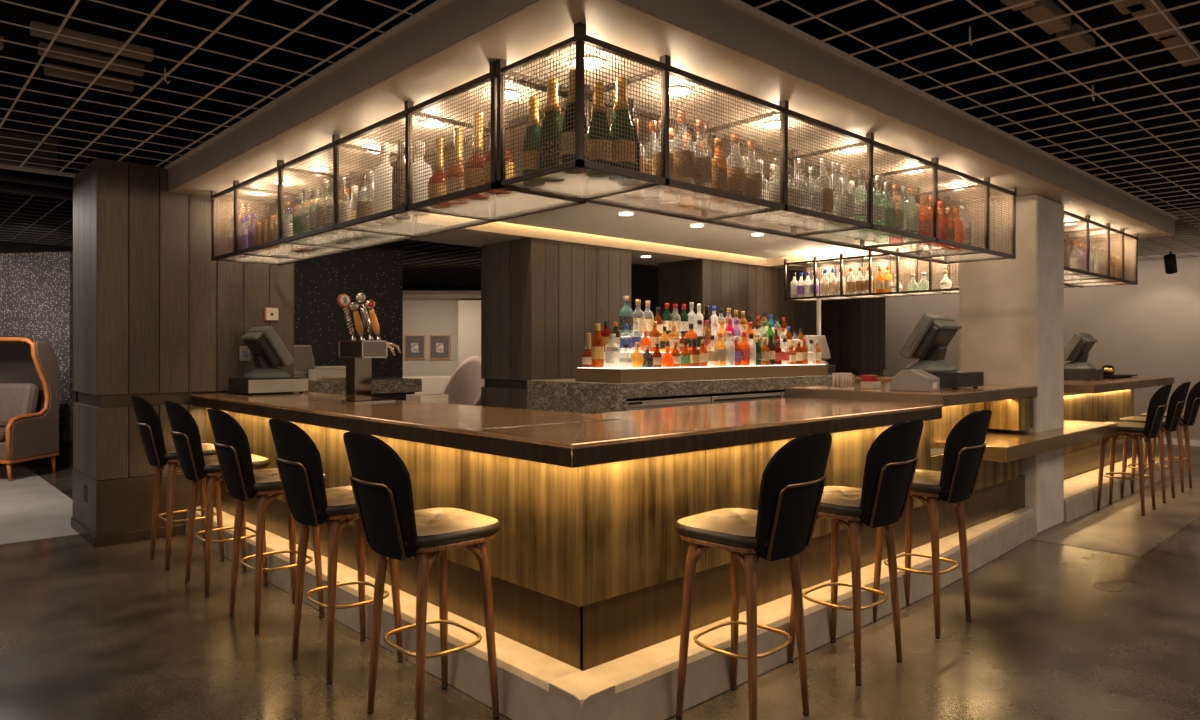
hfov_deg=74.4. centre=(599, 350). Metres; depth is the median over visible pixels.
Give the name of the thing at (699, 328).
bottle
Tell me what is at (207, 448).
cushion
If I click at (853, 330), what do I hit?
pillar
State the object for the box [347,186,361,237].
bottle
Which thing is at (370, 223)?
bottle
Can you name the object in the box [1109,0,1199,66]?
ceiling light
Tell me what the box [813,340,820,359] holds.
bottle
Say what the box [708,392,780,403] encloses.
fridge
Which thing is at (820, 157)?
bottle
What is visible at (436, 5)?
trim
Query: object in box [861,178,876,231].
bottle
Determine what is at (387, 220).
bottle
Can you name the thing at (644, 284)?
wall
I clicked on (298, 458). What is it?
bar stool
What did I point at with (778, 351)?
bottle
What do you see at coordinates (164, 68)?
ceiling
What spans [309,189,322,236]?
bottle
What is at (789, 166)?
bottle
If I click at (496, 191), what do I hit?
bottle
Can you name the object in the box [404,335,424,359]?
framed picture
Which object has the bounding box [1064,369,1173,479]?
bar
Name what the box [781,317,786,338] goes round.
bottle
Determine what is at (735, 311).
bottle
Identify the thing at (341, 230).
bottle
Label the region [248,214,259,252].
bottle
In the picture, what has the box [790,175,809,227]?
bottle
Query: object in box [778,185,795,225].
bottle
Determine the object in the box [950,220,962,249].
bottle
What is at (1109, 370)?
votive
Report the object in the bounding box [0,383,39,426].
cushion
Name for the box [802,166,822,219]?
bottle
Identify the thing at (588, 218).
ceiling
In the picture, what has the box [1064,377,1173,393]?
countertop
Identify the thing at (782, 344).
bottle
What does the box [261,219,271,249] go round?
bottle
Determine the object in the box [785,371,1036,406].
countertop
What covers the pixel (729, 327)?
bottle
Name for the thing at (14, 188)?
beam
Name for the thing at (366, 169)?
bottle
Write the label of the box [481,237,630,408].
pillar
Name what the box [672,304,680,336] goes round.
bottle
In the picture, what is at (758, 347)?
bottle
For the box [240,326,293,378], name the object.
terminal
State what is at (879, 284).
bottle
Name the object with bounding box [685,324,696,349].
bottle
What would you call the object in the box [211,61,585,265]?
cage
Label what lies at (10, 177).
beam
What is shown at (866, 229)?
bottle
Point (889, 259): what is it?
cage
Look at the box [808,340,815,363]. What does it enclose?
bottle
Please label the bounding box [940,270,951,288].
bottle
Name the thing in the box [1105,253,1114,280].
bottle
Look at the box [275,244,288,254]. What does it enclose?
bottle
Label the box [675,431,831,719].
bar stool
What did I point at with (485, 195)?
bottle
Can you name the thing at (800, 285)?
bottle
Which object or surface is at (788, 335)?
bottle
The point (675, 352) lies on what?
bottle
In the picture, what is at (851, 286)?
bottle
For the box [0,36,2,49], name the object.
ceiling
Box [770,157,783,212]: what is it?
bottle
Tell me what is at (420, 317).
wall
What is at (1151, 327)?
wall
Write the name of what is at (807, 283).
bottle
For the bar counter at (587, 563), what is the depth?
3.37 m
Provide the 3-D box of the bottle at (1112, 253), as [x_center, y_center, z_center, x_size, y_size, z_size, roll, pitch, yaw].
[5.215,-0.846,8.023,0.086,0.299,0.086,0,0,36]
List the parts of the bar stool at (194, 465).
backrest, leg, leg, seat frame, leg, leg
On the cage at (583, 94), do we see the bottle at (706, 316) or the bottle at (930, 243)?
the bottle at (930, 243)
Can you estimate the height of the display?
0.424 m
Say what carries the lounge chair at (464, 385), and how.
on the floor
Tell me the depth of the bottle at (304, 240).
5.37 m
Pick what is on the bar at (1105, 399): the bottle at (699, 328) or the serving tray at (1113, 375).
the serving tray at (1113, 375)
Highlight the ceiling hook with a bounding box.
[969,26,972,45]
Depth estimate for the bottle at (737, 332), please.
8.46 m
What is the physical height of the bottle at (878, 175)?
0.335 m
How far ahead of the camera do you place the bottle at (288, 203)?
5.11 m
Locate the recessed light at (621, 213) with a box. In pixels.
[619,212,632,215]
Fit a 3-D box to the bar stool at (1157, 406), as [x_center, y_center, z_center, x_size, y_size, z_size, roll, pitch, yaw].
[4.665,0.841,6.913,0.444,1.113,0.543,0,0,-43]
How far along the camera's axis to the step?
3.45 m
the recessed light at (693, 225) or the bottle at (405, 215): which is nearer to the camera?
the bottle at (405, 215)
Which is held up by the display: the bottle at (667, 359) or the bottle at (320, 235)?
the bottle at (667, 359)
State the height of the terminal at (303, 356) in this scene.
0.361 m
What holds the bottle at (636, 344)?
on the display
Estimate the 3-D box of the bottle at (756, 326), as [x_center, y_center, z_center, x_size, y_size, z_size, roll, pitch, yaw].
[1.738,-0.138,8.751,0.100,0.296,0.100,0,0,-44]
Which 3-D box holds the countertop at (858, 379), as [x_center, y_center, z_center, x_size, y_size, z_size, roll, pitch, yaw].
[3.435,0.865,9.945,0.800,1.070,3.000,0,0,-43]
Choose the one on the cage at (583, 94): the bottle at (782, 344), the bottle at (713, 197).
the bottle at (713, 197)
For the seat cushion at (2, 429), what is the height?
0.120 m
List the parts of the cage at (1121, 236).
panel, panel, panel, panel, panel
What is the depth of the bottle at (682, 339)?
7.87 m
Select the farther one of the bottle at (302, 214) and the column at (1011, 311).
the column at (1011, 311)
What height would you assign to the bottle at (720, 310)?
0.320 m
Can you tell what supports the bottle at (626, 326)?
on the display
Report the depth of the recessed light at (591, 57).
3.25 m
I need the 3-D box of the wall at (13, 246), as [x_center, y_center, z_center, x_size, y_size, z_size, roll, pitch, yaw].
[-7.088,-0.350,13.597,20.500,3.500,0.100,0,0,-43]
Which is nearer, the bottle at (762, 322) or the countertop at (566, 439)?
the countertop at (566, 439)
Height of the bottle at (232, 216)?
0.314 m
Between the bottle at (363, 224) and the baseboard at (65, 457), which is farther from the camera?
the baseboard at (65, 457)
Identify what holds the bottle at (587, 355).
on the display
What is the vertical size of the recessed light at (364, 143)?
0.012 m
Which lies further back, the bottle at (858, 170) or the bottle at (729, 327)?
the bottle at (729, 327)
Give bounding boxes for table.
[937,420,1117,475]
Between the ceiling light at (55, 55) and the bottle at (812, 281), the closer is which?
the ceiling light at (55, 55)
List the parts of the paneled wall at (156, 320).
baseboard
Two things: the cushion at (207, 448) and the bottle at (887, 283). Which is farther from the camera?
the bottle at (887, 283)
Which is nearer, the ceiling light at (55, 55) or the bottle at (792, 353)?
the ceiling light at (55, 55)
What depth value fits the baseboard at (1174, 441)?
11.73 m
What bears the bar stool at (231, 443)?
on the floor
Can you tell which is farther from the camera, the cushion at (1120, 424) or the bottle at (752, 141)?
the cushion at (1120, 424)
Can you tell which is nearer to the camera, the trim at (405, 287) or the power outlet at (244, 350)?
the power outlet at (244, 350)
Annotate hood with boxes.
[0,339,44,412]
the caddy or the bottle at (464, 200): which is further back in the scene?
the caddy
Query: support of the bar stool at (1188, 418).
on the floor
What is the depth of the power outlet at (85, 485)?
5.91 m
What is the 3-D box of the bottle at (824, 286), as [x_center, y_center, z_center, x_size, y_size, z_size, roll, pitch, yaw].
[2.896,-0.874,10.186,0.102,0.356,0.102,0,0,-27]
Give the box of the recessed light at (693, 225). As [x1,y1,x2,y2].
[690,224,703,226]
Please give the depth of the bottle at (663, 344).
7.69 m
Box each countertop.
[191,377,942,467]
[308,378,421,400]
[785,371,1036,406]
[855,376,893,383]
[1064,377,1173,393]
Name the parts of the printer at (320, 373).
lid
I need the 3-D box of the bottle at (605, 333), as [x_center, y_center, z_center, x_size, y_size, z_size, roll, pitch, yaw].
[0.056,-0.138,7.557,0.100,0.296,0.100,0,0,-32]
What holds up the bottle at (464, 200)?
on the cage at (273, 204)
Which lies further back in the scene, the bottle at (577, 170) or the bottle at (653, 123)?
the bottle at (653, 123)
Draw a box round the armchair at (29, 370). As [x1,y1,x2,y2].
[0,337,58,480]
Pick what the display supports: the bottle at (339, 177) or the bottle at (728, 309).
the bottle at (728, 309)
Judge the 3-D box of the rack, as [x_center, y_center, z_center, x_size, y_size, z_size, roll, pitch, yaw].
[1.699,0.210,5.548,0.160,0.112,0.100,0,0,-43]
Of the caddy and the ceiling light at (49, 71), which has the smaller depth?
the ceiling light at (49, 71)
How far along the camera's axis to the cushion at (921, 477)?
3.98 m
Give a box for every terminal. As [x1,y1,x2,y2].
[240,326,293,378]
[294,345,314,377]
[800,335,830,364]
[899,314,961,371]
[1064,333,1097,369]
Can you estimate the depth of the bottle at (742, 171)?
3.70 m
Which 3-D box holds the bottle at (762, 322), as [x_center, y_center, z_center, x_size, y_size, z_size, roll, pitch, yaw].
[1.826,-0.162,8.840,0.096,0.344,0.096,0,0,34]
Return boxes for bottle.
[228,216,237,258]
[232,236,244,257]
[237,217,248,256]
[242,215,250,248]
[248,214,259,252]
[255,222,264,250]
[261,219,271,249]
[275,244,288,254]
[283,202,293,243]
[283,208,295,252]
[291,207,304,250]
[293,193,303,240]
[299,202,312,248]
[301,184,312,238]
[308,199,321,246]
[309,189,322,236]
[316,179,332,234]
[322,196,335,243]
[326,180,340,232]
[330,194,344,241]
[338,177,347,229]
[338,189,353,239]
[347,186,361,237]
[357,169,380,226]
[357,187,370,235]
[366,184,379,233]
[373,142,396,223]
[392,140,410,218]
[407,141,431,215]
[428,137,450,207]
[447,127,469,203]
[464,112,491,198]
[484,148,512,193]
[522,97,544,185]
[539,77,565,181]
[561,69,587,173]
[582,333,591,367]
[586,81,610,177]
[592,323,603,367]
[601,321,610,351]
[605,334,619,367]
[608,76,634,180]
[611,322,620,350]
[618,98,640,185]
[619,296,632,335]
[619,343,631,363]
[620,324,631,351]
[623,118,644,196]
[630,320,640,351]
[631,342,643,367]
[633,299,643,330]
[640,330,650,351]
[641,120,663,199]
[641,345,652,367]
[644,301,653,330]
[650,321,659,351]
[652,118,672,189]
[653,343,661,366]
[654,307,662,336]
[659,128,679,203]
[660,326,669,351]
[662,303,671,336]
[662,346,672,366]
[667,324,679,350]
[670,111,693,193]
[671,341,680,366]
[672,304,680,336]
[676,133,696,206]
[678,331,688,351]
[679,304,688,336]
[681,340,689,366]
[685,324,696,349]
[688,302,695,332]
[689,342,699,366]
[690,120,710,197]
[693,141,711,209]
[696,304,702,335]
[697,320,704,346]
[699,340,706,366]
[702,320,710,345]
[703,305,710,336]
[707,335,717,360]
[709,138,726,200]
[709,148,726,212]
[710,322,719,346]
[711,306,717,336]
[714,333,725,365]
[717,320,726,349]
[718,309,725,333]
[723,331,734,365]
[724,308,733,326]
[725,133,743,204]
[725,318,733,342]
[731,310,740,330]
[733,318,740,344]
[734,336,740,365]
[736,156,753,217]
[738,311,747,333]
[739,332,749,365]
[742,140,760,207]
[746,322,754,342]
[748,333,755,365]
[749,315,753,331]
[751,160,767,219]
[754,316,761,338]
[755,325,761,346]
[756,338,760,364]
[759,321,767,345]
[760,312,767,333]
[761,338,769,364]
[765,164,781,222]
[766,322,773,342]
[767,314,774,333]
[767,335,774,364]
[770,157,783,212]
[774,328,779,346]
[775,318,780,335]
[775,339,781,364]
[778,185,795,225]
[780,328,786,351]
[781,165,798,214]
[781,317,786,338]
[782,338,788,360]
[785,326,791,351]
[787,344,795,364]
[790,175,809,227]
[791,273,797,297]
[792,158,809,217]
[792,330,798,347]
[795,340,802,364]
[797,273,803,296]
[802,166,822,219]
[802,339,807,363]
[803,177,820,229]
[804,272,810,296]
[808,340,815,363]
[811,272,818,296]
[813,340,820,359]
[814,157,832,221]
[821,269,828,292]
[823,175,834,233]
[827,160,840,223]
[829,268,836,291]
[835,163,853,226]
[837,268,844,291]
[846,181,856,237]
[847,268,855,290]
[853,186,868,239]
[855,170,866,215]
[856,267,863,290]
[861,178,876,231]
[864,266,872,292]
[873,191,887,242]
[875,175,884,232]
[875,267,883,292]
[879,182,893,234]
[884,266,891,291]
[888,184,901,236]
[889,196,903,246]
[891,275,901,290]
[897,186,909,231]
[904,187,918,239]
[910,204,923,249]
[918,196,929,242]
[925,197,938,244]
[934,201,946,246]
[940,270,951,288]
[942,207,953,247]
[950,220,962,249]
[958,205,970,251]
[1071,240,1081,268]
[1077,244,1086,275]
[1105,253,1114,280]
[1110,253,1116,282]
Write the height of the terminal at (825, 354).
0.362 m
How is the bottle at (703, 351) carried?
on the display
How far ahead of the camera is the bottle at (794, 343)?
9.22 m
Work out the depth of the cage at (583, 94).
3.61 m
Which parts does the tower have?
edge trim, plate, spout, spout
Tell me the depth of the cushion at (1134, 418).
7.45 m
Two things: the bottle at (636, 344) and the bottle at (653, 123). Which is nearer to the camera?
the bottle at (653, 123)
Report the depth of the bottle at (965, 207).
5.46 m
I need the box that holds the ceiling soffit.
[168,0,1174,235]
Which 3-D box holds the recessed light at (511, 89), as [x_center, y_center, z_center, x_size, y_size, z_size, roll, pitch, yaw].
[-0.436,-1.192,3.665,0.126,0.012,0.126,0,0,-43]
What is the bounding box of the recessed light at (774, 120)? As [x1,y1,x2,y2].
[764,119,779,127]
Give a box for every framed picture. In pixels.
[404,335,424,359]
[429,335,449,359]
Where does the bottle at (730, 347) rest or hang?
on the display
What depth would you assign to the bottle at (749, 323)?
8.64 m
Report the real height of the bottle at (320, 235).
0.314 m
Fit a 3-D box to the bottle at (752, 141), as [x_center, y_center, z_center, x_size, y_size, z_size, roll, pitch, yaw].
[0.731,-0.856,3.824,0.092,0.319,0.092,0,0,-40]
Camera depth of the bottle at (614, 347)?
7.41 m
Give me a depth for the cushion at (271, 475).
4.02 m
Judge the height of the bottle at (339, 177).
0.299 m
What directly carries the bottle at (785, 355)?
on the display
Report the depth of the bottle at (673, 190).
3.71 m
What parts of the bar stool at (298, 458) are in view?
backrest, leg, leg, seat frame, leg, leg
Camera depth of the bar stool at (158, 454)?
5.10 m
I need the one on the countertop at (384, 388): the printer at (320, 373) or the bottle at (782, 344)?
the printer at (320, 373)
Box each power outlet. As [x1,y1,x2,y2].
[84,484,86,502]
[240,346,249,360]
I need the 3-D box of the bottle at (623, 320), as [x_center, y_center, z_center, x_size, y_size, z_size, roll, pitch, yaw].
[0.252,-0.336,7.617,0.132,0.391,0.132,0,0,-31]
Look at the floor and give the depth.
3.79 m
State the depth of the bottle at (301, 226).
4.95 m
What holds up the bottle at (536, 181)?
on the cage at (583, 94)
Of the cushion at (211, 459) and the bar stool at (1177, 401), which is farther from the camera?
the bar stool at (1177, 401)
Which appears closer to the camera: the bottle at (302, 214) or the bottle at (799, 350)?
the bottle at (302, 214)
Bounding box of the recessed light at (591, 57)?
[572,54,601,67]
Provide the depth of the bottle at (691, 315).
8.23 m
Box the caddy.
[860,375,880,388]
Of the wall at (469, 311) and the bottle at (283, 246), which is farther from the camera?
the wall at (469, 311)
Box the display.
[575,336,827,382]
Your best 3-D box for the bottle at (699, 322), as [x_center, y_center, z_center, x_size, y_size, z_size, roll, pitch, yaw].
[1.018,-0.153,8.079,0.110,0.326,0.110,0,0,-37]
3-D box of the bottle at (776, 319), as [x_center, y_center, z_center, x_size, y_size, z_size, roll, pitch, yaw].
[2.087,-0.266,9.323,0.085,0.252,0.085,0,0,30]
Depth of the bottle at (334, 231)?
5.02 m
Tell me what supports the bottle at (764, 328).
on the display
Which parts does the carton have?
lid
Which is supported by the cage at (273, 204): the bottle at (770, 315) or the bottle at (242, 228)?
the bottle at (242, 228)
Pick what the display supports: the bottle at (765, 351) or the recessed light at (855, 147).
the bottle at (765, 351)
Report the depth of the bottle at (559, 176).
3.18 m
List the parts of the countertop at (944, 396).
cash drawer, plate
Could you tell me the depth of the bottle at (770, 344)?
8.63 m
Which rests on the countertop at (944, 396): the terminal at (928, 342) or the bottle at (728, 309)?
the terminal at (928, 342)
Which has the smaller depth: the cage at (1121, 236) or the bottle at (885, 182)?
the bottle at (885, 182)
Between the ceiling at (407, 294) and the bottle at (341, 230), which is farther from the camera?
the ceiling at (407, 294)
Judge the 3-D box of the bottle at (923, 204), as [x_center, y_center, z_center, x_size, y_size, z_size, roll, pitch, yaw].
[2.080,-0.846,5.083,0.071,0.299,0.071,0,0,-44]
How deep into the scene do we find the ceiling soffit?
3.77 m
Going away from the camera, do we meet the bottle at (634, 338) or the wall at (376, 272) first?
the bottle at (634, 338)
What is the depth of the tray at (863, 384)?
5.57 m
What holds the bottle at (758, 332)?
on the display
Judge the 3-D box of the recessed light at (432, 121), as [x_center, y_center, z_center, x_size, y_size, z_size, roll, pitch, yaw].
[-0.879,-1.192,4.140,0.126,0.012,0.126,0,0,-43]
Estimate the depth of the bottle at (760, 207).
4.16 m
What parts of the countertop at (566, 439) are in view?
cash drawer, plate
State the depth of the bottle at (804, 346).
9.10 m
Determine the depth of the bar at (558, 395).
7.40 m
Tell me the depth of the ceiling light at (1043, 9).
3.77 m
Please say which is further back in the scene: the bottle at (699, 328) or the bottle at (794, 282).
the bottle at (794, 282)
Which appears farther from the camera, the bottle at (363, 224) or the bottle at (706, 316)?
the bottle at (706, 316)
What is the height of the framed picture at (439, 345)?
0.400 m
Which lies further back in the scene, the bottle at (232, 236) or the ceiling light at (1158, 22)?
the bottle at (232, 236)
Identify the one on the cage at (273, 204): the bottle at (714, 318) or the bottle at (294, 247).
the bottle at (294, 247)
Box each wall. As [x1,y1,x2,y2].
[0,210,480,401]
[0,252,75,440]
[71,158,293,546]
[294,233,402,377]
[403,300,457,375]
[458,300,480,365]
[631,263,657,336]
[658,259,815,338]
[817,208,1199,439]
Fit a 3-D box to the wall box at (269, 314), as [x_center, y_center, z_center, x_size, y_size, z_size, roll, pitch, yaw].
[-2.690,-0.300,6.468,0.110,0.110,0.045,0,0,-43]
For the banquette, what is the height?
1.000 m
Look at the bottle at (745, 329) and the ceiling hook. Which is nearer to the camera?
the ceiling hook
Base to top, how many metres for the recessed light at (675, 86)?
0.012 m
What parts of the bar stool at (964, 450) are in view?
leg, leg, seat frame, leg, leg, backrest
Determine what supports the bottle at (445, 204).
on the cage at (273, 204)
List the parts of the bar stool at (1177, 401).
leg, leg, leg, leg, backrest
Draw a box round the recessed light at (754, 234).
[751,233,763,235]
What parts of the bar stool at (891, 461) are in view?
leg, leg, seat frame, leg, backrest, leg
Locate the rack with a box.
[830,373,854,389]
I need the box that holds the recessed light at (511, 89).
[505,88,519,98]
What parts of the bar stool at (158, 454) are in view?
backrest, leg, leg, seat frame, leg, leg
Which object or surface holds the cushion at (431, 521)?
on the bar stool at (380, 480)
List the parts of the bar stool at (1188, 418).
leg, leg, leg, leg, backrest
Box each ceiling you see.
[0,0,1199,285]
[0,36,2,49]
[0,131,56,170]
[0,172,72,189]
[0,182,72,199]
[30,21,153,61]
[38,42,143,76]
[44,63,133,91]
[164,68,169,83]
[169,0,1173,271]
[321,106,952,257]
[403,290,480,299]
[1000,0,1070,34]
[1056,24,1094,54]
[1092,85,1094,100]
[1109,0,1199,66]
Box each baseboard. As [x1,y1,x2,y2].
[18,440,72,464]
[1132,437,1199,445]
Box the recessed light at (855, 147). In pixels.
[842,147,863,153]
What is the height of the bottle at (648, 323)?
0.356 m
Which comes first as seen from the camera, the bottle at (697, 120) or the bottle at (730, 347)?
the bottle at (697, 120)
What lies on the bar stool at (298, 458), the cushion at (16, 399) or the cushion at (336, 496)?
the cushion at (336, 496)
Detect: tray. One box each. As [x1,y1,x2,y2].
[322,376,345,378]
[860,381,880,388]
[1103,374,1136,377]
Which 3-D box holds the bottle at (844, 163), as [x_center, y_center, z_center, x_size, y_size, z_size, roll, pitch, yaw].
[1.359,-0.867,4.396,0.098,0.342,0.098,0,0,-27]
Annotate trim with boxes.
[0,0,1177,219]
[403,285,480,289]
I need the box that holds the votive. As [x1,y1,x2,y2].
[1101,365,1114,375]
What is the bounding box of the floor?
[0,442,1199,719]
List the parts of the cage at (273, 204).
panel, panel, panel, panel, panel, panel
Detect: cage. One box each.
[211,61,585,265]
[496,22,1016,263]
[784,241,1074,301]
[1064,210,1137,287]
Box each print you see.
[411,343,417,352]
[436,343,442,352]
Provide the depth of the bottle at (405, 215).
4.10 m
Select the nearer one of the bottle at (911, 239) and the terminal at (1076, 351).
the bottle at (911, 239)
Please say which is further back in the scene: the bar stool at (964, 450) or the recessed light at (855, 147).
the recessed light at (855, 147)
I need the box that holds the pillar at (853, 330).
[816,277,884,375]
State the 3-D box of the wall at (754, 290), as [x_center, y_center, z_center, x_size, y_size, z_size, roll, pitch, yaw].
[2.056,0.100,11.467,2.728,2.600,0.794,0,0,-43]
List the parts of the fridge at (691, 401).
handle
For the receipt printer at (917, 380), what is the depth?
5.20 m
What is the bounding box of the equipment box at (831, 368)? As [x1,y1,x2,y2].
[828,365,834,373]
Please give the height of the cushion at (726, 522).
0.023 m
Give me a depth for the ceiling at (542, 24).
4.05 m
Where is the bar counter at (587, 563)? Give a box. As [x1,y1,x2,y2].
[206,397,1032,670]
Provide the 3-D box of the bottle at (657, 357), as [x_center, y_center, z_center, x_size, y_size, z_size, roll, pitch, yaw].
[0.536,0.042,7.431,0.095,0.225,0.059,0,0,-28]
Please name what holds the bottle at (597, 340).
on the display
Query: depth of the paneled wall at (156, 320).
5.92 m
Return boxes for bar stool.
[130,396,223,569]
[164,401,270,596]
[207,408,326,633]
[269,418,402,683]
[343,431,500,719]
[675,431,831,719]
[788,419,923,685]
[873,410,991,638]
[1097,384,1171,515]
[1118,382,1190,502]
[1139,381,1199,491]
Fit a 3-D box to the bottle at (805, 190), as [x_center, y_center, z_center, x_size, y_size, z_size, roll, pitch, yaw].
[1.041,-0.846,4.100,0.086,0.299,0.086,0,0,-26]
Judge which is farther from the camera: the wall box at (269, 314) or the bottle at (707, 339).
the bottle at (707, 339)
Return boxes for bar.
[527,374,854,413]
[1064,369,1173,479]
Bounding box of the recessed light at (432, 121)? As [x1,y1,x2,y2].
[420,119,443,127]
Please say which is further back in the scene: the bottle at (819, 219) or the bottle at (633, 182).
the bottle at (819, 219)
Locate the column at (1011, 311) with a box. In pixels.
[959,194,1063,533]
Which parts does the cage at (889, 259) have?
panel, panel, panel, panel, panel, panel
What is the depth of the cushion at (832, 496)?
3.46 m
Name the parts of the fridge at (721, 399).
handle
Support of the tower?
on the countertop at (566, 439)
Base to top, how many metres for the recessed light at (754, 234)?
0.012 m
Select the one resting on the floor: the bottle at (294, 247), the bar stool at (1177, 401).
the bar stool at (1177, 401)
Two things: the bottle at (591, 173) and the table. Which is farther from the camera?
the table
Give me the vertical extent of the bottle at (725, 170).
0.285 m
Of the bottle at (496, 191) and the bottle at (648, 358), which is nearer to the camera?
the bottle at (496, 191)
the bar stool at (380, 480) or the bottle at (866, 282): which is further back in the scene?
the bottle at (866, 282)
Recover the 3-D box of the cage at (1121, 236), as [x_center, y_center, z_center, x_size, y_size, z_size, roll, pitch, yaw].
[4.468,-0.946,7.483,2.362,0.536,0.522,0,0,-43]
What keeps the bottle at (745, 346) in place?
on the display
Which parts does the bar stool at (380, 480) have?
leg, backrest, leg, leg, seat frame, leg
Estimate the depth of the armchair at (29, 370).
8.89 m
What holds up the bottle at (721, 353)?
on the display
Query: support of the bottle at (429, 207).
on the cage at (273, 204)
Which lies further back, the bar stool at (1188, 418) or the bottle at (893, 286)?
the bottle at (893, 286)
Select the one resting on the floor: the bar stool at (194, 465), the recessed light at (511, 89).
the bar stool at (194, 465)
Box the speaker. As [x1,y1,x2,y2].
[1163,252,1177,273]
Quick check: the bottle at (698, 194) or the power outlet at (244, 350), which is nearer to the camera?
the bottle at (698, 194)
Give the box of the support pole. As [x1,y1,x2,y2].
[817,298,820,334]
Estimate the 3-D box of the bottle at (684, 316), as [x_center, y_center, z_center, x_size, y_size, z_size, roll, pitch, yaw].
[0.866,-0.312,8.177,0.096,0.344,0.096,0,0,34]
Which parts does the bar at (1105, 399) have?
panel, cash drawer, panel, plate, toe panel, panel, panel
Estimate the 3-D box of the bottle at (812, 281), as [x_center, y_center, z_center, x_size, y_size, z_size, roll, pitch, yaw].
[2.795,-0.864,10.294,0.097,0.336,0.097,0,0,-38]
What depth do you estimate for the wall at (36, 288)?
9.76 m
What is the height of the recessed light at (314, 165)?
0.012 m
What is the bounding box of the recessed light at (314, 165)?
[309,165,327,170]
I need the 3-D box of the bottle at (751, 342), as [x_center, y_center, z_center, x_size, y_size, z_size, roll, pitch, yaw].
[1.610,-0.018,8.427,0.096,0.344,0.096,0,0,32]
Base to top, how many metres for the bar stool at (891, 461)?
1.113 m
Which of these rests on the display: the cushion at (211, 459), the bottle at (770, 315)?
the bottle at (770, 315)
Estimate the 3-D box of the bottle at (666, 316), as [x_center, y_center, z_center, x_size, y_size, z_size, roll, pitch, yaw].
[0.676,-0.312,7.999,0.096,0.344,0.096,0,0,38]
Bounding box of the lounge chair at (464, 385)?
[441,356,484,405]
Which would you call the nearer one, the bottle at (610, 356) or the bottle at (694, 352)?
the bottle at (610, 356)
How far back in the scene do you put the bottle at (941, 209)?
5.21 m
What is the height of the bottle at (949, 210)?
0.271 m
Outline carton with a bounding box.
[406,393,447,403]
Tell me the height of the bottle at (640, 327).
0.362 m
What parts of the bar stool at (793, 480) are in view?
leg, seat frame, leg, leg, backrest, leg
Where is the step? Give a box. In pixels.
[185,455,1169,719]
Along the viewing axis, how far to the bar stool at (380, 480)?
2.87 m
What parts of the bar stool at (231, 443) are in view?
backrest, leg, leg, seat frame, leg, leg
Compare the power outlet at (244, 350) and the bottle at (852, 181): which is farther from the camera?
the power outlet at (244, 350)
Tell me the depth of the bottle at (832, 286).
10.06 m
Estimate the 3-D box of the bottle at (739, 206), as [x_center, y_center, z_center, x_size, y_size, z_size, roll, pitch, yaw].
[0.753,-0.853,4.104,0.090,0.314,0.090,0,0,34]
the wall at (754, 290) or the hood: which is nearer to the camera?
the hood
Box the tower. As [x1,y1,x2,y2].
[337,293,400,402]
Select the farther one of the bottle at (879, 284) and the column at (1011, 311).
the bottle at (879, 284)
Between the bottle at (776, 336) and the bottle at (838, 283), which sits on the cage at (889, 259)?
the bottle at (838, 283)
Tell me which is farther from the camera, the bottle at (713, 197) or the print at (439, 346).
the print at (439, 346)
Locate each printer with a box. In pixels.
[308,366,345,381]
[890,369,939,391]
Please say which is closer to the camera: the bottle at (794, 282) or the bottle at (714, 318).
the bottle at (714, 318)
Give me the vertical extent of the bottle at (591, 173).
0.364 m
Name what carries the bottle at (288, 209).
on the cage at (273, 204)
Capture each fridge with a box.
[627,396,710,410]
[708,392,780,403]
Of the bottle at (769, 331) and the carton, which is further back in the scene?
the bottle at (769, 331)
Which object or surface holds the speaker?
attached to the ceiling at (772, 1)
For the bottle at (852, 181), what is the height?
0.342 m
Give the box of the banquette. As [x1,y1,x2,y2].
[403,376,450,393]
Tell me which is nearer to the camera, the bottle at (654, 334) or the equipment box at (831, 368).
the bottle at (654, 334)
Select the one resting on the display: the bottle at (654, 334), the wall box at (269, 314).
the bottle at (654, 334)
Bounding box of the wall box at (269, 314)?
[263,307,277,320]
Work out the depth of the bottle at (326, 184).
4.69 m
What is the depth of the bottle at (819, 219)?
4.54 m
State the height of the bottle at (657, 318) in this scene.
0.300 m
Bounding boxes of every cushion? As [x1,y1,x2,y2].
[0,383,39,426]
[0,427,5,441]
[165,443,214,452]
[204,454,267,464]
[253,468,323,482]
[325,486,355,505]
[415,508,497,535]
[678,508,757,536]
[821,486,861,506]
[912,469,940,484]
[1107,421,1144,427]
[1120,416,1165,421]
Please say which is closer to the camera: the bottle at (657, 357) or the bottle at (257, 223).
the bottle at (257, 223)
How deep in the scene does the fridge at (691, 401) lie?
7.28 m
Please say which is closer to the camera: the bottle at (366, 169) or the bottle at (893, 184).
the bottle at (366, 169)
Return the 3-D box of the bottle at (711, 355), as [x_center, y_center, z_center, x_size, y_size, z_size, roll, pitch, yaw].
[1.131,-0.002,7.973,0.105,0.311,0.105,0,0,-40]
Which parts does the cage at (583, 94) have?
panel, panel, panel, panel, panel, panel, panel, panel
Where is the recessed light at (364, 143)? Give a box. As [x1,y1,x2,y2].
[363,143,378,149]
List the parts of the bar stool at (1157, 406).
leg, leg, seat frame, leg, leg, backrest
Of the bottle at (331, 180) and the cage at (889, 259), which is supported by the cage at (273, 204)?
the bottle at (331, 180)
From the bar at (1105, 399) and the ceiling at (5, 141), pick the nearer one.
the ceiling at (5, 141)
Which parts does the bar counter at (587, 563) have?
panel, panel, panel, panel, toe panel, panel, panel, corner trim, panel, panel, toe panel, panel, panel, panel, panel, panel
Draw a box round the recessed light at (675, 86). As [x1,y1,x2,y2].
[669,85,690,95]

